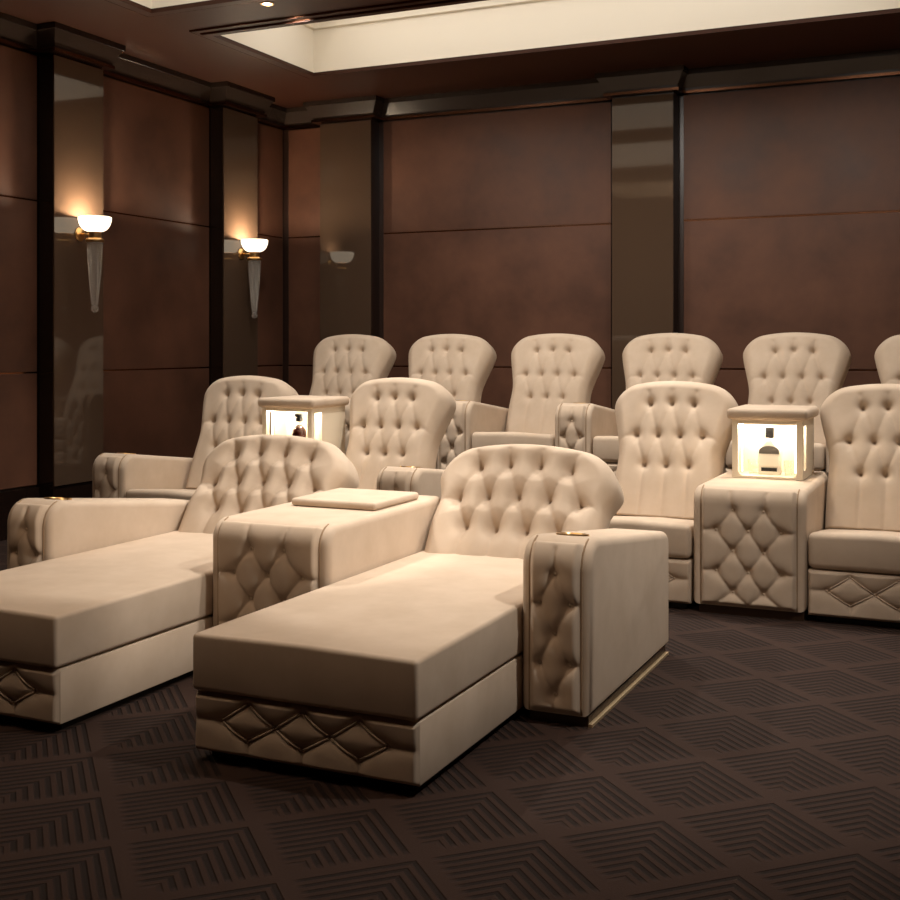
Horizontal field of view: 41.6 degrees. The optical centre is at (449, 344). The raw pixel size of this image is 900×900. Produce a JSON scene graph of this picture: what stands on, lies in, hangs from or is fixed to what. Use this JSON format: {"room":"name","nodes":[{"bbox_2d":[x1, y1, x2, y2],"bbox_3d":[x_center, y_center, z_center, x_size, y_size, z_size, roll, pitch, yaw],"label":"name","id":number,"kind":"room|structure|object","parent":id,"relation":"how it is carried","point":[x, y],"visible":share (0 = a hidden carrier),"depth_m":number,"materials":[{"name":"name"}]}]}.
{"room":"home theater","nodes":[
{"label":"home theater","id":0,"kind":"room"},
{"bbox_2d":[0,44,282,491],"bbox_3d":[-4.014,-0.650,5.901,0.200,3.900,11.810,0,0,24],"label":"wall","id":1,"kind":"structure","parent":0,"point":[0,44],"depth_m":8.15,"materials":[{"name":"black"}]},
{"bbox_2d":[0,196,36,372],"bbox_3d":[-3.164,-0.403,7.503,0.018,1.173,1.486,0,0,24],"label":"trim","id":2,"kind":"structure","parent":1,"relation":"attached to","point":[18,217],"depth_m":8.02,"materials":[{"name":"brown fabric"}]},
{"bbox_2d":[0,45,36,199],"bbox_3d":[-3.164,-1.498,7.503,0.018,0.993,1.486,0,0,24],"label":"wall panel","id":3,"kind":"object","parent":1,"relation":"attached to","point":[18,69],"depth_m":8.02,"materials":[{"name":"brown fabric"}]},
{"bbox_2d":[0,373,36,489],"bbox_3d":[-3.164,0.580,7.503,0.018,0.768,1.486,0,0,24],"label":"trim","id":4,"kind":"structure","parent":1,"relation":"attached to","point":[18,392],"depth_m":8.02,"materials":[{"name":"brown fabric"}]},
{"bbox_2d":[0,12,36,48],"bbox_3d":[-3.123,-2.102,7.484,0.110,0.154,1.510,0,0,24],"label":"trim","id":5,"kind":"structure","parent":1,"relation":"attached to","point":[13,29],"depth_m":7.94,"materials":[{"name":"brown paint"}]},
{"bbox_2d":[0,372,36,373],"bbox_3d":[-3.166,0.190,7.504,0.014,0.011,1.486,0,0,24],"label":"trim","id":6,"kind":"structure","parent":1,"relation":"attached to","point":[7,372],"depth_m":8.02,"materials":[{"name":"brown metal"}]},
{"bbox_2d":[0,195,36,201],"bbox_3d":[-3.166,-0.995,7.504,0.014,0.011,1.486,0,0,24],"label":"trim","id":7,"kind":"structure","parent":1,"relation":"attached to","point":[0,195],"depth_m":8.02,"materials":[{"name":"black wood"}]},
{"bbox_2d":[0,487,39,540],"bbox_3d":[-3.159,1.140,7.500,0.030,0.320,1.510,0,0,24],"label":"baseboard","id":8,"kind":"structure","parent":1,"relation":"attached to","point":[8,499],"depth_m":7.92,"materials":[{"name":"black paint"}]},
{"bbox_2d":[0,38,41,54],"bbox_3d":[-3.147,-2.014,7.495,0.057,0.022,1.510,0,0,24],"label":"trim","id":9,"kind":"structure","parent":1,"relation":"attached to","point":[4,42],"depth_m":7.98,"materials":[{"name":"brown wood"}]},
{"bbox_2d":[36,54,100,497],"bbox_3d":[-2.690,-0.350,8.388,0.148,3.300,0.495,0,0,24],"label":"trim","id":10,"kind":"structure","parent":1,"relation":"attached to","point":[44,62],"depth_m":8.16,"materials":[{"name":"black paint"}]},
{"bbox_2d":[30,47,114,70],"bbox_3d":[-2.658,-2.014,8.374,0.217,0.022,0.609,0,0,24],"label":"trim","id":11,"kind":"structure","parent":1,"relation":"attached to","point":[53,50],"depth_m":8.26,"materials":[{"name":"brown wood"}]},
{"bbox_2d":[53,55,102,485],"bbox_3d":[-2.617,-0.510,8.355,0.012,2.960,0.493,0,0,24],"label":"wall panel","id":12,"kind":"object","parent":1,"relation":"attached to","point":[77,87],"depth_m":8.31,"materials":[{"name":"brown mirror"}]},
{"bbox_2d":[37,22,125,64],"bbox_3d":[-2.634,-2.102,8.363,0.270,0.154,0.715,0,0,24],"label":"trim","id":13,"kind":"structure","parent":1,"relation":"attached to","point":[50,34],"depth_m":8.22,"materials":[{"name":"brown paint"}]},
{"bbox_2d":[75,215,111,312],"bbox_3d":[-2.496,-0.561,8.303,0.249,0.672,0.230,0,0,24],"label":"wall sconce","id":14,"kind":"object","parent":1,"relation":"attached to","point":[95,225],"visible":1,"depth_m":8.26,"materials":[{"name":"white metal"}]},
{"bbox_2d":[103,212,208,369],"bbox_3d":[-2.338,-0.403,9.316,0.018,1.173,1.461,0,0,24],"label":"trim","id":15,"kind":"structure","parent":1,"relation":"attached to","point":[156,272],"depth_m":9.31,"materials":[{"name":"brown fabric"}]},
{"bbox_2d":[103,76,208,225],"bbox_3d":[-2.338,-1.498,9.316,0.018,0.993,1.461,0,0,24],"label":"wall panel","id":16,"kind":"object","parent":1,"relation":"attached to","point":[156,145],"depth_m":9.31,"materials":[{"name":"brown fabric"}]},
{"bbox_2d":[103,368,208,457],"bbox_3d":[-2.338,0.580,9.316,0.018,0.768,1.461,0,0,24],"label":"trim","id":17,"kind":"structure","parent":1,"relation":"attached to","point":[146,412],"depth_m":9.31,"materials":[{"name":"brown fabric"}]},
{"bbox_2d":[103,367,208,370],"bbox_3d":[-2.340,0.190,9.317,0.014,0.011,1.461,0,0,24],"label":"trim","id":18,"kind":"structure","parent":1,"relation":"attached to","point":[186,367],"depth_m":9.34,"materials":[{"name":"brown wood"}]},
{"bbox_2d":[103,210,208,226],"bbox_3d":[-2.340,-0.995,9.317,0.014,0.011,1.461,0,0,24],"label":"trim","id":19,"kind":"structure","parent":1,"relation":"attached to","point":[103,210],"depth_m":9.32,"materials":[{"name":"brown metal"}]},
{"bbox_2d":[103,53,211,107],"bbox_3d":[-2.296,-2.102,9.297,0.110,0.154,1.485,0,0,24],"label":"trim","id":20,"kind":"structure","parent":1,"relation":"attached to","point":[128,66],"depth_m":9.31,"materials":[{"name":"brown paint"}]},
{"bbox_2d":[209,106,254,385],"bbox_3d":[-1.867,-0.350,10.192,0.148,3.300,0.500,0,0,24],"label":"trim","id":21,"kind":"structure","parent":1,"relation":"attached to","point":[215,113],"depth_m":9.96,"materials":[{"name":"black paint"}]},
{"bbox_2d":[209,101,266,117],"bbox_3d":[-1.836,-2.014,10.178,0.217,0.022,0.614,0,0,24],"label":"trim","id":22,"kind":"structure","parent":1,"relation":"attached to","point":[256,114],"depth_m":10.07,"materials":[{"name":"brown wood"}]},
{"bbox_2d":[223,108,257,377],"bbox_3d":[-1.795,-0.510,10.159,0.012,2.960,0.498,0,0,24],"label":"wall panel","id":23,"kind":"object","parent":1,"relation":"attached to","point":[240,130],"depth_m":10.13,"materials":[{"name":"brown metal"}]},
{"bbox_2d":[210,81,274,113],"bbox_3d":[-1.812,-2.102,10.167,0.270,0.154,0.720,0,0,24],"label":"trim","id":24,"kind":"structure","parent":1,"relation":"attached to","point":[227,91],"depth_m":10.00,"materials":[{"name":"brown paint"}]},
{"bbox_2d":[238,239,267,318],"bbox_3d":[-1.675,-0.561,10.104,0.249,0.672,0.230,0,0,24],"label":"wall sconce","id":25,"kind":"object","parent":1,"relation":"attached to","point":[254,247],"visible":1,"depth_m":10.06,"materials":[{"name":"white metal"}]},
{"bbox_2d":[258,365,281,366],"bbox_3d":[-1.692,0.190,10.739,0.014,0.011,0.616,0,0,24],"label":"trim","id":26,"kind":"structure","parent":1,"relation":"attached to","point":[258,365],"depth_m":10.77,"materials":[{"name":"brown metal"}]},
{"bbox_2d":[258,235,282,364],"bbox_3d":[-1.690,-0.403,10.738,0.018,1.173,0.616,0,0,24],"label":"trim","id":27,"kind":"structure","parent":1,"relation":"attached to","point":[270,301],"depth_m":10.84,"materials":[{"name":"brown fabric"}]},
{"bbox_2d":[258,123,282,236],"bbox_3d":[-1.690,-1.498,10.738,0.018,0.993,0.616,0,0,24],"label":"wall panel","id":28,"kind":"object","parent":1,"relation":"attached to","point":[270,139],"depth_m":10.83,"materials":[{"name":"brown fabric"}]},
{"bbox_2d":[258,366,282,380],"bbox_3d":[-1.690,0.580,10.738,0.018,0.768,0.616,0,0,24],"label":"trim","id":29,"kind":"structure","parent":1,"relation":"attached to","point":[276,372],"depth_m":10.86,"materials":[{"name":"brown fabric"}]},
{"bbox_2d":[258,118,285,129],"bbox_3d":[-1.673,-2.014,10.730,0.057,0.022,0.640,0,0,24],"label":"trim","id":30,"kind":"structure","parent":1,"relation":"attached to","point":[261,121],"depth_m":10.79,"materials":[{"name":"brown wood"}]},
{"bbox_2d":[260,103,286,125],"bbox_3d":[-1.649,-2.102,10.719,0.110,0.154,0.640,0,0,24],"label":"trim","id":31,"kind":"structure","parent":1,"relation":"attached to","point":[275,113],"depth_m":10.80,"materials":[{"name":"brown paint"}]},
{"bbox_2d":[0,540,899,899],"bbox_3d":[-0.811,1.350,4.441,7.240,0.100,11.810,0,0,24],"label":"floor","id":32,"kind":"structure","parent":0,"point":[759,758],"depth_m":3.34,"materials":[{"name":"brown carpet"}]},
{"bbox_2d":[0,434,358,729],"bbox_3d":[-1.335,0.872,5.101,1.071,0.856,2.105,0,0,24],"label":"chaise lounge","id":33,"kind":"object","parent":32,"relation":"on","point":[104,601],"visible":0.8,"depth_m":4.64,"materials":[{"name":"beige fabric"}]},
{"bbox_2d":[92,376,297,499],"bbox_3d":[-1.604,0.752,7.604,0.908,1.096,1.062,0,0,24],"label":"recliner armchair","id":34,"kind":"object","parent":32,"relation":"on","point":[231,409],"visible":0.45,"depth_m":7.74,"materials":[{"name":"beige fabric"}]},
{"bbox_2d":[258,395,348,454],"bbox_3d":[-0.998,0.814,7.308,0.536,0.973,1.028,0,0,24],"label":"console table","id":35,"kind":"object","parent":32,"relation":"on","point":[324,416],"visible":0.03,"depth_m":7.38,"materials":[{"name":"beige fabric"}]},
{"bbox_2d":[292,413,306,437],"bbox_3d":[-0.930,0.548,7.314,0.088,0.253,0.088,0,0,24],"label":"decanter","id":36,"kind":"object","parent":35,"relation":"in","point":[299,430],"visible":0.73,"depth_m":7.29,"materials":[{"name":"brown glass"}]},
{"bbox_2d":[213,488,440,626],"bbox_3d":[-0.494,0.978,5.062,0.545,0.644,1.078,0,0,24],"label":"console table","id":37,"kind":"object","parent":32,"relation":"on","point":[263,558],"visible":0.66,"depth_m":4.65,"materials":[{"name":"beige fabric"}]},
{"bbox_2d":[346,377,455,498],"bbox_3d":[-0.387,0.752,7.049,0.912,1.096,1.062,0,0,24],"label":"recliner armchair","id":38,"kind":"object","parent":32,"relation":"on","point":[398,425],"visible":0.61,"depth_m":7.27,"materials":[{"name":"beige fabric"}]},
{"bbox_2d":[193,444,668,790],"bbox_3d":[0.086,0.872,4.443,1.073,0.856,2.085,0,0,24],"label":"chaise lounge","id":39,"kind":"object","parent":32,"relation":"on","point":[521,592],"visible":1,"depth_m":4.03,"materials":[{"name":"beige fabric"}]},
{"bbox_2d":[609,381,737,607],"bbox_3d":[1.021,0.752,6.407,0.908,1.096,1.062,0,0,24],"label":"recliner armchair","id":40,"kind":"object","parent":32,"relation":"on","point":[675,437],"visible":0.56,"depth_m":6.53,"materials":[{"name":"cream leather"},{"name":"dark bronze"}]},
{"bbox_2d":[694,404,828,620],"bbox_3d":[1.628,0.814,6.111,0.536,0.973,1.028,0,0,24],"label":"display cabinet","id":41,"kind":"object","parent":32,"relation":"on","point":[752,532],"visible":0.99,"depth_m":5.70,"materials":[{"name":"cream leather"},{"name":"white lacquer"},{"name":"dark bronze"}]},
{"bbox_2d":[748,459,758,473],"bbox_3d":[1.595,0.637,6.207,0.066,0.075,0.066,0,0,24],"label":"glass tumbler","id":42,"kind":"object","parent":41,"relation":"in","point":[752,463],"visible":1,"depth_m":6.18,"materials":[{"name":"white"}]},
{"bbox_2d":[758,427,781,474],"bbox_3d":[1.667,0.553,6.178,0.112,0.244,0.054,0,0,24],"label":"liquor bottle","id":43,"kind":"object","parent":41,"relation":"in","point":[769,454],"visible":1,"depth_m":6.16,"materials":[{"name":"beige glass"}]},
{"bbox_2d":[784,460,796,475],"bbox_3d":[1.760,0.637,6.122,0.066,0.075,0.066,0,0,24],"label":"glass tumbler","id":44,"kind":"object","parent":41,"relation":"in","point":[789,465],"visible":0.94,"depth_m":6.10,"materials":[{"name":"white"}]},
{"bbox_2d":[808,384,899,627],"bbox_3d":[2.247,0.752,5.849,0.912,1.096,1.062,0,0,24],"label":"recliner armchair","id":45,"kind":"object","parent":32,"relation":"on","point":[854,571],"visible":1,"depth_m":6.00,"materials":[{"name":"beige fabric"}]},
{"bbox_3d":[1.065,1.155,8.558,6.836,0.290,2.358,0,0,24],"label":"riser","id":46,"kind":"structure","parent":32,"relation":"on","visible":0},
{"bbox_2d":[309,334,395,450],"bbox_3d":[-0.942,0.462,9.082,1.114,1.096,1.062,0,0,24],"label":"recliner armchair","id":47,"kind":"object","parent":46,"relation":"on","point":[341,363],"visible":0.35,"depth_m":9.31,"materials":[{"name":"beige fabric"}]},
{"bbox_2d":[408,334,508,469],"bbox_3d":[-0.071,0.462,8.685,0.912,1.096,1.062,0,0,24],"label":"recliner armchair","id":48,"kind":"object","parent":46,"relation":"on","point":[462,364],"visible":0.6,"depth_m":8.88,"materials":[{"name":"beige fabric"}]},
{"bbox_2d":[472,333,617,453],"bbox_3d":[0.709,0.462,8.330,0.912,1.096,1.062,0,0,24],"label":"recliner armchair","id":49,"kind":"object","parent":46,"relation":"on","point":[555,375],"visible":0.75,"depth_m":8.52,"materials":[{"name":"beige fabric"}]},
{"bbox_2d":[593,333,727,475],"bbox_3d":[1.489,0.462,7.974,0.912,1.096,1.062,0,0,24],"label":"recliner armchair","id":50,"kind":"object","parent":46,"relation":"on","point":[660,356],"visible":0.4,"depth_m":8.25,"materials":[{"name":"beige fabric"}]},
{"bbox_2d":[725,332,851,472],"bbox_3d":[2.269,0.462,7.619,0.912,1.096,1.062,0,0,24],"label":"recliner armchair","id":51,"kind":"object","parent":46,"relation":"on","point":[791,368],"visible":0.4,"depth_m":7.88,"materials":[{"name":"cream leather"},{"name":"dark bronze"}]},
{"bbox_2d":[874,335,899,383],"bbox_3d":[3.049,0.462,7.264,0.912,1.096,1.062,0,0,24],"label":"recliner armchair","id":52,"kind":"object","parent":46,"relation":"on","point":[887,354],"visible":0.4,"depth_m":7.69,"materials":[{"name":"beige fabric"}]},
{"bbox_2d":[0,0,899,107],"bbox_3d":[-0.811,-2.240,4.441,6.840,0.120,11.410,0,0,24],"label":"ceiling","id":53,"kind":"structure","parent":0,"point":[166,41],"depth_m":8.80,"materials":[{"name":"brown paint"}]},
{"bbox_2d":[131,0,207,8],"bbox_3d":[-0.152,-2.445,5.888,4.734,0.530,1.784,0,0,24],"label":"trim","id":54,"kind":"structure","parent":53,"relation":"attached to","point":[151,4],"depth_m":7.62,"materials":[{"name":"beige paint"}]},
{"bbox_2d":[106,0,265,16],"bbox_3d":[-0.152,-2.166,5.888,4.950,0.028,2.000,0,0,24],"label":"trim","id":55,"kind":"structure","parent":53,"relation":"attached to","point":[128,4],"depth_m":7.56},
{"bbox_2d":[260,2,273,5],"bbox_3d":[-1.168,-2.178,7.566,0.092,0.005,0.092,0,0,24],"label":"recessed light","id":56,"kind":"object","parent":53,"relation":"in","point":[261,3],"visible":1,"depth_m":7.56,"materials":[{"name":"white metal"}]},
{"bbox_2d":[189,0,457,77],"bbox_3d":[0.765,-2.169,7.899,4.930,0.022,1.580,0,0,24],"label":"trim","id":57,"kind":"structure","parent":53,"relation":"attached to","point":[409,1],"depth_m":7.82,"materials":[{"name":"brown wood"}]},
{"bbox_2d":[192,0,899,77],"bbox_3d":[0.765,-2.166,7.899,4.910,0.028,1.560,0,0,24],"label":"trim","id":58,"kind":"structure","parent":53,"relation":"attached to","point":[216,37],"depth_m":8.26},
{"bbox_2d":[221,0,899,72],"bbox_3d":[0.765,-2.445,7.899,4.694,0.530,1.344,0,0,24],"label":"ceiling recess","id":59,"kind":"structure","parent":53,"relation":"attached to","point":[488,26],"depth_m":8.77,"materials":[{"name":"beige paint"}]},
{"bbox_2d":[283,76,899,384],"bbox_3d":[1.596,-0.650,9.724,6.840,3.900,0.200,0,0,24],"label":"wall","id":60,"kind":"structure","parent":0,"point":[680,97],"depth_m":10.62,"materials":[{"name":"black wood"}]},
{"bbox_2d":[284,107,313,125],"bbox_3d":[-1.346,-2.102,10.894,0.475,0.154,0.110,0,0,24],"label":"trim","id":61,"kind":"structure","parent":60,"relation":"attached to","point":[294,116],"depth_m":10.89,"materials":[{"name":"brown paint"}]},
{"bbox_2d":[289,366,312,394],"bbox_3d":[-1.327,0.580,10.936,0.375,0.768,0.018,0,0,24],"label":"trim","id":62,"kind":"structure","parent":60,"relation":"attached to","point":[300,377],"depth_m":10.95,"materials":[{"name":"brown fabric"}]},
{"bbox_2d":[283,124,319,129],"bbox_3d":[-1.335,-2.014,10.918,0.475,0.022,0.057,0,0,24],"label":"trim","id":63,"kind":"structure","parent":60,"relation":"attached to","point":[306,125],"depth_m":10.91,"materials":[{"name":"brown wood"}]},
{"bbox_2d":[289,237,319,364],"bbox_3d":[-1.327,-0.403,10.936,0.375,1.173,0.018,0,0,24],"label":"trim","id":64,"kind":"structure","parent":60,"relation":"attached to","point":[304,253],"depth_m":10.93,"materials":[{"name":"brown fabric"}]},
{"bbox_2d":[289,128,319,236],"bbox_3d":[-1.327,-1.498,10.936,0.375,0.993,0.018,0,0,24],"label":"wall panel","id":65,"kind":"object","parent":60,"relation":"attached to","point":[304,144],"depth_m":10.93,"materials":[{"name":"brown fabric"}]},
{"bbox_2d":[289,236,319,237],"bbox_3d":[-1.326,-0.995,10.938,0.375,0.011,0.014,0,0,24],"label":"trim","id":66,"kind":"structure","parent":60,"relation":"attached to","point":[307,236],"depth_m":10.93,"materials":[{"name":"brown metal"}]},
{"bbox_2d":[303,95,384,119],"bbox_3d":[-0.926,-2.102,10.615,0.740,0.154,0.270,0,0,24],"label":"trim","id":67,"kind":"structure","parent":60,"relation":"attached to","point":[365,105],"depth_m":10.50,"materials":[{"name":"brown paint"}]},
{"bbox_2d":[320,120,370,341],"bbox_3d":[-0.934,-0.510,10.598,0.518,2.960,0.012,0,0,24],"label":"wall panel","id":68,"kind":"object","parent":60,"relation":"attached to","point":[345,148],"depth_m":10.59,"materials":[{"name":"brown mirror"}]},
{"bbox_2d":[311,114,382,124],"bbox_3d":[-0.915,-2.014,10.639,0.634,0.022,0.217,0,0,24],"label":"trim","id":69,"kind":"structure","parent":60,"relation":"attached to","point":[363,117],"depth_m":10.54,"materials":[{"name":"black wood"}]},
{"bbox_2d":[323,119,378,336],"bbox_3d":[-0.901,-0.495,10.671,0.520,3.010,0.148,0,0,24],"label":"trim","id":70,"kind":"structure","parent":60,"relation":"attached to","point":[374,124],"depth_m":10.56,"materials":[{"name":"black wood"}]},
{"bbox_2d":[378,78,609,121],"bbox_3d":[0.347,-2.102,10.122,2.207,0.154,0.110,0,0,24],"label":"trim","id":71,"kind":"structure","parent":60,"relation":"attached to","point":[582,89],"depth_m":10.08,"materials":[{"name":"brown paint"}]},
{"bbox_2d":[383,102,611,232],"bbox_3d":[0.366,-1.498,10.164,2.107,0.993,0.018,0,0,24],"label":"wall panel","id":72,"kind":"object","parent":60,"relation":"attached to","point":[550,166],"depth_m":10.12,"materials":[{"name":"brown fabric"}]},
{"bbox_2d":[383,224,611,366],"bbox_3d":[0.366,-0.403,10.164,2.107,1.173,0.018,0,0,24],"label":"wall panel","id":73,"kind":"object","parent":60,"relation":"attached to","point":[500,287],"depth_m":10.12,"materials":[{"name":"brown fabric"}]},
{"bbox_2d":[384,223,611,233],"bbox_3d":[0.367,-0.995,10.166,2.107,0.011,0.014,0,0,24],"label":"trim","id":74,"kind":"structure","parent":60,"relation":"attached to","point":[601,223],"depth_m":10.13,"materials":[{"name":"black wood"}]},
{"bbox_2d":[387,367,611,408],"bbox_3d":[0.366,0.580,10.164,2.107,0.768,0.018,0,0,24],"label":"wall panel","id":75,"kind":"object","parent":60,"relation":"attached to","point":[497,391],"depth_m":10.11,"materials":[{"name":"brown fabric"}]},
{"bbox_2d":[393,366,611,368],"bbox_3d":[0.367,0.190,10.166,2.107,0.011,0.014,0,0,24],"label":"trim","id":76,"kind":"structure","parent":60,"relation":"attached to","point":[393,366],"depth_m":10.11,"materials":[{"name":"brown metal"}]},
{"bbox_2d":[595,65,687,92],"bbox_3d":[1.546,-2.102,9.488,0.720,0.154,0.270,0,0,24],"label":"trim","id":77,"kind":"structure","parent":60,"relation":"attached to","point":[668,76],"depth_m":9.38,"materials":[{"name":"brown paint"}]},
{"bbox_2d":[612,93,672,409],"bbox_3d":[1.538,-0.510,9.471,0.498,2.960,0.012,0,0,24],"label":"pilaster","id":78,"kind":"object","parent":60,"relation":"attached to","point":[642,126],"depth_m":9.47,"materials":[{"name":"brown metal"}]},
{"bbox_2d":[603,87,684,100],"bbox_3d":[1.557,-2.014,9.512,0.614,0.022,0.217,0,0,24],"label":"trim","id":79,"kind":"structure","parent":60,"relation":"attached to","point":[677,90],"depth_m":9.44,"materials":[{"name":"brown wood"}]},
{"bbox_2d":[612,92,677,332],"bbox_3d":[1.571,-0.495,9.544,0.500,3.010,0.148,0,0,24],"label":"trim","id":80,"kind":"structure","parent":60,"relation":"attached to","point":[675,97],"depth_m":9.43,"materials":[{"name":"black wood"}]},
{"bbox_2d":[677,49,899,94],"bbox_3d":[2.809,-2.102,9.001,2.203,0.154,0.110,0,0,24],"label":"trim","id":81,"kind":"structure","parent":60,"relation":"attached to","point":[882,61],"depth_m":9.06,"materials":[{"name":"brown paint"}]},
{"bbox_2d":[684,77,899,219],"bbox_3d":[2.828,-1.498,9.042,2.103,0.993,0.018,0,0,24],"label":"wall panel","id":82,"kind":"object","parent":60,"relation":"attached to","point":[834,147],"depth_m":9.12,"materials":[{"name":"brown fabric"}]},
{"bbox_2d":[684,212,899,369],"bbox_3d":[2.828,-0.403,9.042,2.103,1.173,0.018,0,0,24],"label":"wall panel","id":83,"kind":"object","parent":60,"relation":"attached to","point":[838,276],"depth_m":9.12,"materials":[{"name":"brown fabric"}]},
{"bbox_2d":[684,210,899,220],"bbox_3d":[2.829,-0.995,9.044,2.103,0.011,0.014,0,0,24],"label":"trim","id":84,"kind":"structure","parent":60,"relation":"attached to","point":[896,210],"depth_m":9.12,"materials":[{"name":"black wood"}]},
{"bbox_2d":[714,370,880,405],"bbox_3d":[2.828,0.580,9.042,2.103,0.768,0.018,0,0,24],"label":"wall panel","id":85,"kind":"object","parent":60,"relation":"attached to","point":[735,382],"depth_m":9.28,"materials":[{"name":"brown fabric"}]},
{"bbox_2d":[720,368,876,370],"bbox_3d":[2.829,0.190,9.044,2.103,0.011,0.014,0,0,24],"label":"trim","id":86,"kind":"structure","parent":60,"relation":"attached to","point":[720,368],"depth_m":9.28,"materials":[{"name":"brown wood"}]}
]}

